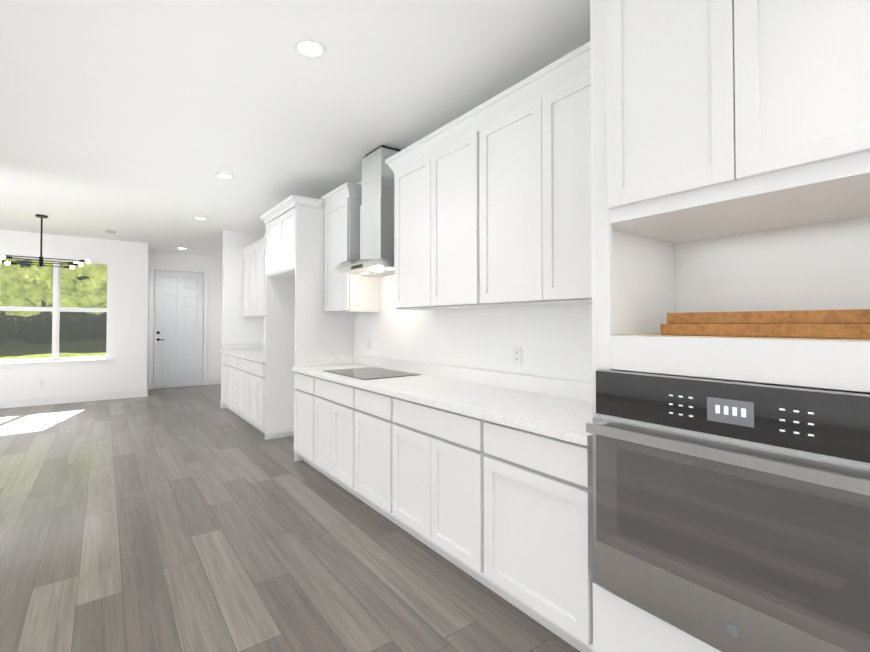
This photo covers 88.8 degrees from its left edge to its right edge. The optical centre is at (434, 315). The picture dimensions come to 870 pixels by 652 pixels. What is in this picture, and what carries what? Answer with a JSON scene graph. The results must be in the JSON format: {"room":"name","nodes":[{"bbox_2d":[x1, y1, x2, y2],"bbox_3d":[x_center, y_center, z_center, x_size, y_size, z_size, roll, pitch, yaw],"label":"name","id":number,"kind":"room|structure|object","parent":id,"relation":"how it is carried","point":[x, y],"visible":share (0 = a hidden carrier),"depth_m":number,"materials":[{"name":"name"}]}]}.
{"room":"kitchen","nodes":[
{"label":"kitchen","id":0,"kind":"room"},
{"bbox_2d":[0,230,147,399],"bbox_3d":[-7.434,0.041,6.581,5.330,2.800,0.150,1,-1,-37],"label":"wall","id":1,"kind":"structure","parent":0,"point":[126,370],"depth_m":7.77,"materials":[{"name":"paint"}]},
{"bbox_2d":[39,378,44,385],"bbox_3d":[-6.404,1.076,7.233,0.072,0.116,0.007,1,-1,-37],"label":"electrical outlet","id":2,"kind":"object","parent":1,"relation":"attached to","point":[42,382],"visible":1,"depth_m":7.24,"materials":[{"name":"white plastic"}]},
{"bbox_2d":[0,254,113,368],"bbox_3d":[-6.302,-0.067,7.382,1.580,1.800,0.150,1,-1,-37],"label":"window","id":3,"kind":"structure","parent":1,"relation":"in","point":[55,359],"depth_m":7.39,"materials":[{"name":"plastic"}]},
{"bbox_2d":[0,389,147,408],"bbox_3d":[-7.378,1.372,6.498,5.346,0.135,0.016,1,-1,-37],"label":"baseboard","id":4,"kind":"structure","parent":1,"relation":"attached to","point":[33,401],"depth_m":7.44,"materials":[{"name":"paint"}]},
{"bbox_2d":[147,251,222,388],"bbox_3d":[-5.144,0.088,9.559,2.140,2.800,0.150,1,-1,-37],"label":"wall","id":5,"kind":"structure","parent":0,"point":[213,265],"depth_m":9.66,"materials":[{"name":"paint"}]},
{"bbox_2d":[148,265,208,388],"bbox_3d":[-5.349,0.230,9.287,1.084,2.507,0.035,1,-1,-37],"label":"door frame","id":6,"kind":"structure","parent":5,"relation":"attached to","point":[152,268],"depth_m":9.16,"materials":[{"name":"paint"}]},
{"bbox_2d":[153,270,203,388],"bbox_3d":[-5.332,0.275,9.264,0.890,2.404,0.088,1,-1,-37],"label":"entry door","id":7,"kind":"structure","parent":5,"relation":"in","point":[178,329],"depth_m":9.26,"materials":[{"name":"paint"}]},
{"bbox_2d":[208,378,220,384],"bbox_3d":[-4.573,1.425,9.859,0.840,0.135,0.016,1,-1,-37],"label":"baseboard","id":8,"kind":"structure","parent":5,"relation":"attached to","point":[211,381],"depth_m":9.68,"materials":[{"name":"paint"}]},
{"bbox_2d":[222,230,263,408],"bbox_3d":[-3.107,0.050,7.192,0.600,2.800,0.120,1,-1,-37],"label":"wall","id":9,"kind":"structure","parent":0,"point":[237,327],"depth_m":7.07,"materials":[{"name":"paint"}]},
{"bbox_2d":[0,384,579,651],"bbox_3d":[-2.876,1.423,2.341,8.000,0.100,14.500,1,-1,-37],"label":"floor","id":10,"kind":"structure","parent":0,"point":[188,519],"depth_m":2.59,"materials":[{"name":"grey wood"}]},
{"bbox_2d":[221,354,232,411],"bbox_3d":[-2.963,1.009,6.952,0.635,0.875,0.408,1,-1,-37],"label":"base cabinet","id":11,"kind":"object","parent":10,"relation":"on","point":[224,365],"visible":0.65,"depth_m":6.78,"materials":[{"name":"paint"}]},
{"bbox_2d":[227,355,243,418],"bbox_3d":[-2.653,1.002,6.536,0.635,0.875,0.630,1,-1,-37],"label":"base cabinet","id":12,"kind":"object","parent":10,"relation":"on","point":[232,368],"visible":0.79,"depth_m":6.32,"materials":[{"name":"paint"}]},
{"bbox_2d":[237,358,256,427],"bbox_3d":[-2.277,0.995,6.031,0.635,0.875,0.630,1,-1,-37],"label":"base cabinet","id":13,"kind":"object","parent":10,"relation":"on","point":[243,373],"visible":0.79,"depth_m":5.82,"materials":[{"name":"paint"}]},
{"bbox_2d":[220,343,264,362],"bbox_3d":[-2.406,0.490,6.198,0.653,0.140,2.296,1,-1,-37],"label":"countertop","id":14,"kind":"structure","parent":13,"relation":"on","point":[255,352],"depth_m":6.82,"materials":[{"name":"stone"}]},
{"bbox_2d":[249,361,264,433],"bbox_3d":[-1.901,0.986,5.527,0.635,0.875,0.628,1,-1,-37],"label":"base cabinet","id":15,"kind":"object","parent":10,"relation":"on","point":[257,394],"visible":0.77,"depth_m":5.30,"materials":[{"name":"paint"}]},
{"bbox_2d":[265,224,294,439],"bbox_3d":[-1.699,0.180,5.283,0.618,2.480,0.020,1,-1,-37],"label":"refrigerator alcove","id":16,"kind":"object","parent":10,"relation":"on","point":[279,346],"visible":0.5,"depth_m":5.18,"materials":[{"name":"paint"}]},
{"bbox_2d":[294,372,323,473],"bbox_3d":[-0.953,0.966,4.254,0.635,0.875,0.518,1,-1,-37],"label":"base cabinet","id":17,"kind":"object","parent":10,"relation":"on","point":[304,391],"visible":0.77,"depth_m":4.07,"materials":[{"name":"paint"}]},
{"bbox_2d":[294,205,353,461],"bbox_3d":[-1.108,0.167,4.489,0.618,2.480,0.020,1,-1,-37],"label":"panel","id":18,"kind":"object","parent":10,"relation":"on","point":[319,330],"visible":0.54,"depth_m":4.41,"materials":[{"name":"paint"}]},
{"bbox_2d":[314,377,365,502],"bbox_3d":[-0.568,0.958,3.738,0.635,0.875,0.770,1,-1,-37],"label":"base cabinet","id":19,"kind":"object","parent":10,"relation":"on","point":[334,430],"visible":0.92,"depth_m":3.51,"materials":[{"name":"paint"}]},
{"bbox_2d":[354,388,403,529],"bbox_3d":[-0.180,0.950,3.217,0.635,0.875,0.530,1,-1,-37],"label":"base cabinet","id":20,"kind":"object","parent":10,"relation":"on","point":[374,422],"visible":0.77,"depth_m":3.01,"materials":[{"name":"paint"}]},
{"bbox_2d":[392,397,496,593],"bbox_3d":[0.230,0.941,2.667,0.635,0.875,0.840,1,-1,-37],"label":"base cabinet","id":21,"kind":"object","parent":10,"relation":"on","point":[438,455],"visible":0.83,"depth_m":2.42,"materials":[{"name":"paint"}]},
{"bbox_2d":[292,354,592,445],"bbox_3d":[-0.142,0.441,3.159,0.653,0.140,3.256,1,-1,-37],"label":"countertop","id":22,"kind":"structure","parent":21,"relation":"on","point":[561,409],"depth_m":2.63,"materials":[{"name":"stone"}]},
{"bbox_2d":[323,367,420,379],"bbox_3d":[-0.547,0.477,3.742,0.510,0.006,0.760,1,-1,-37],"label":"cooktop","id":23,"kind":"object","parent":22,"relation":"in","point":[368,373],"visible":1,"depth_m":3.66,"materials":[{"name":"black glass"}]},
{"bbox_2d":[483,420,593,651],"bbox_3d":[0.659,0.932,2.091,0.635,0.875,0.598,1,-1,-37],"label":"base cabinet","id":24,"kind":"object","parent":10,"relation":"on","point":[538,528],"visible":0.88,"depth_m":1.86,"materials":[{"name":"paint"}]},
{"bbox_2d":[590,0,869,651],"bbox_3d":[1.081,-0.040,1.487,0.699,2.798,1.045,1,-1,-37],"label":"tall cabinet","id":25,"kind":"object","parent":10,"relation":"on","point":[730,155],"visible":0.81,"depth_m":1.45,"materials":[{"name":"paint"}]},
{"bbox_2d":[586,369,869,651],"bbox_3d":[1.046,0.580,1.411,0.638,0.773,0.900,1,-1,-37],"label":"wall oven","id":26,"kind":"object","parent":25,"relation":"in","point":[731,515],"visible":1,"depth_m":1.25,"materials":[{"name":"silver metal"}]},
{"bbox_2d":[660,309,869,338],"bbox_3d":[1.133,0.027,1.503,0.220,0.084,0.630,1,-1,-37],"label":"boards","id":27,"kind":"object","parent":25,"relation":"in","point":[847,324],"visible":1,"depth_m":1.41,"materials":[{"name":"brown wood"}]},
{"bbox_2d":[0,0,589,256],"bbox_3d":[-2.876,-1.476,2.387,8.000,0.100,14.500,1,-1,-37],"label":"ceiling","id":28,"kind":"structure","parent":0,"point":[143,121],"depth_m":2.85,"materials":[{"name":"paint"}]},
{"bbox_2d":[0,214,89,269],"bbox_3d":[-5.350,-1.013,6.036,1.052,0.710,0.268,1,-1,-37],"label":"chandelier","id":29,"kind":"object","parent":28,"relation":"hanging from","point":[40,262],"visible":1,"depth_m":6.03,"materials":[{"name":"black metal"}]},
{"bbox_2d":[104,229,117,233],"bbox_3d":[-5.175,-1.347,7.095,0.170,0.008,0.360,1,-1,-37],"label":"ceiling vent","id":30,"kind":"object","parent":28,"relation":"in","point":[108,231],"visible":1,"depth_m":7.06,"materials":[{"name":"white plastic"}]},
{"bbox_2d":[194,217,206,219],"bbox_3d":[-3.270,-1.362,6.195,0.176,0.006,0.176,1,-1,-37],"label":"recessed light","id":31,"kind":"object","parent":28,"relation":"in","point":[201,218],"visible":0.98,"depth_m":6.21,"materials":[{"name":"white plastic"}]},
{"bbox_2d":[215,173,233,178],"bbox_3d":[-2.087,-1.390,4.408,0.176,0.006,0.176,1,-1,-37],"label":"recessed light","id":32,"kind":"object","parent":28,"relation":"in","point":[225,175],"visible":0.92,"depth_m":4.40,"materials":[{"name":"white plastic"}]},
{"bbox_2d":[293,38,326,58],"bbox_3d":[-0.664,-1.423,2.364,0.176,0.006,0.176,1,-1,-37],"label":"recessed light","id":33,"kind":"object","parent":28,"relation":"in","point":[312,48],"visible":1,"depth_m":2.36,"materials":[{"name":"white plastic"}]},
{"bbox_2d":[263,181,591,382],"bbox_3d":[0.540,-0.018,2.926,0.150,2.800,11.320,1,-1,-37],"label":"wall","id":34,"kind":"structure","parent":0,"point":[553,341],"depth_m":3.06,"materials":[{"name":"paint"}]},
{"bbox_2d":[240,244,256,316],"bbox_3d":[-2.750,-0.519,6.912,0.370,1.070,0.766,1,-1,-37],"label":"upper cabinet","id":35,"kind":"object","parent":34,"relation":"attached to","point":[248,253],"visible":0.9,"depth_m":6.79,"materials":[{"name":"paint"}]},
{"bbox_2d":[253,237,265,316],"bbox_3d":[-2.292,-0.529,6.298,0.370,1.070,0.766,1,-1,-37],"label":"upper cabinet","id":36,"kind":"object","parent":34,"relation":"attached to","point":[260,245],"visible":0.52,"depth_m":6.33,"materials":[{"name":"paint"}]},
{"bbox_2d":[260,195,324,277],"bbox_3d":[-1.410,-0.802,4.858,0.680,0.690,1.072,1,-1,-37],"label":"upper cabinet","id":37,"kind":"object","parent":34,"relation":"attached to","point":[279,219],"visible":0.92,"depth_m":4.65,"materials":[{"name":"paint"}]},
{"bbox_2d":[321,182,378,312],"bbox_3d":[-0.822,-0.615,4.326,0.370,1.160,0.600,1,-1,-37],"label":"upper cabinet","id":38,"kind":"object","parent":34,"relation":"attached to","point":[347,293],"visible":0.79,"depth_m":4.17,"materials":[{"name":"paint"}]},
{"bbox_2d":[334,145,400,276],"bbox_3d":[-0.508,-0.890,3.768,0.538,1.024,0.760,1,-1,-37],"label":"range hood","id":39,"kind":"object","parent":34,"relation":"attached to","point":[377,232],"visible":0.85,"depth_m":3.66,"materials":[{"name":"silver metal"}]},
{"bbox_2d":[367,338,370,349],"bbox_3d":[-0.659,0.276,4.398,0.007,0.116,0.072,1,-1,-37],"label":"electrical outlet","id":40,"kind":"object","parent":34,"relation":"attached to","point":[368,343],"visible":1,"depth_m":4.38,"materials":[{"name":"white plastic"}]},
{"bbox_2d":[385,109,509,309],"bbox_3d":[0.066,-0.634,3.133,0.370,1.160,1.022,1,-1,-37],"label":"upper cabinet","id":41,"kind":"object","parent":34,"relation":"attached to","point":[436,224],"visible":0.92,"depth_m":2.96,"materials":[{"name":"paint"}]},
{"bbox_2d":[513,346,521,364],"bbox_3d":[0.521,0.251,2.815,0.007,0.116,0.072,1,-1,-37],"label":"electrical outlet","id":42,"kind":"object","parent":34,"relation":"attached to","point":[517,355],"visible":1,"depth_m":2.81,"materials":[{"name":"white plastic"}]},
{"bbox_2d":[473,41,591,306],"bbox_3d":[0.658,-0.647,2.340,0.370,1.160,0.958,1,-1,-37],"label":"upper cabinet","id":43,"kind":"object","parent":34,"relation":"attached to","point":[535,189],"visible":0.6,"depth_m":2.27,"materials":[{"name":"paint"}]},
{"label":"outside","id":44,"kind":"structure","parent":0,"visible":0},
{"bbox_2d":[0,339,105,359],"bbox_3d":[-44.816,2.691,59.957,160.000,0.100,130.160,1,-1,-37],"label":"lawn","id":45,"kind":"structure","parent":44,"point":[16,346],"depth_m":28.36,"materials":[{"name":"green plant"}]},
{"bbox_2d":[0,293,40,343],"bbox_3d":[-35.507,-2.823,36.608,8.011,10.183,6.944,1,-1,-37],"label":"tree","id":46,"kind":"object","parent":45,"relation":"on","point":[21,312],"depth_m":37.30,"materials":[{"name":"green plant"}]},
{"bbox_2d":[0,258,75,340],"bbox_3d":[-32.754,-3.524,33.032,9.343,11.562,6.395,1,-1,-37],"label":"tree","id":47,"kind":"object","parent":45,"relation":"on","point":[5,277],"depth_m":33.61,"materials":[{"name":"green plant"}]},
{"bbox_2d":[3,260,91,343],"bbox_3d":[-31.963,-2.505,35.896,8.730,9.780,6.247,1,-1,-37],"label":"tree","id":48,"kind":"object","parent":45,"relation":"on","point":[63,336],"depth_m":35.36,"materials":[{"name":"green plant"}]},
{"bbox_2d":[17,272,92,324],"bbox_3d":[-36.196,-2.516,41.574,8.194,10.046,6.266,1,-1,-37],"label":"tree","id":49,"kind":"object","parent":45,"relation":"on","point":[48,319],"depth_m":40.99,"materials":[{"name":"green plant"}]},
{"bbox_2d":[40,312,89,323],"bbox_3d":[-37.860,-3.082,48.451,9.019,11.347,6.610,1,-1,-37],"label":"tree","id":50,"kind":"object","parent":45,"relation":"on","point":[75,312],"depth_m":48.29,"materials":[{"name":"green plant"}]},
{"bbox_2d":[48,264,106,333],"bbox_3d":[-27.189,-3.643,37.240,8.899,11.843,6.527,1,-1,-37],"label":"tree","id":51,"kind":"object","parent":45,"relation":"on","point":[92,297],"depth_m":34.89,"materials":[{"name":"green plant"}]},
{"bbox_2d":[63,312,103,323],"bbox_3d":[-38.751,-2.801,45.913,8.667,10.558,7.206,1,-1,-37],"label":"tree","id":52,"kind":"object","parent":45,"relation":"on","point":[65,320],"depth_m":46.18,"materials":[{"name":"green plant"}]},
{"bbox_2d":[64,274,106,341],"bbox_3d":[-30.382,-2.733,41.693,9.069,10.249,6.612,1,-1,-37],"label":"tree","id":53,"kind":"object","parent":45,"relation":"on","point":[83,329],"depth_m":39.96,"materials":[{"name":"green plant"}]},
{"bbox_2d":[6,312,102,325],"bbox_3d":[-46.955,-10.487,63.038,180.000,26.350,1.000,1,-1,-37],"label":"trees","id":54,"kind":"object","parent":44,"point":[73,315],"depth_m":60.20,"materials":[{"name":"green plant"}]}
]}

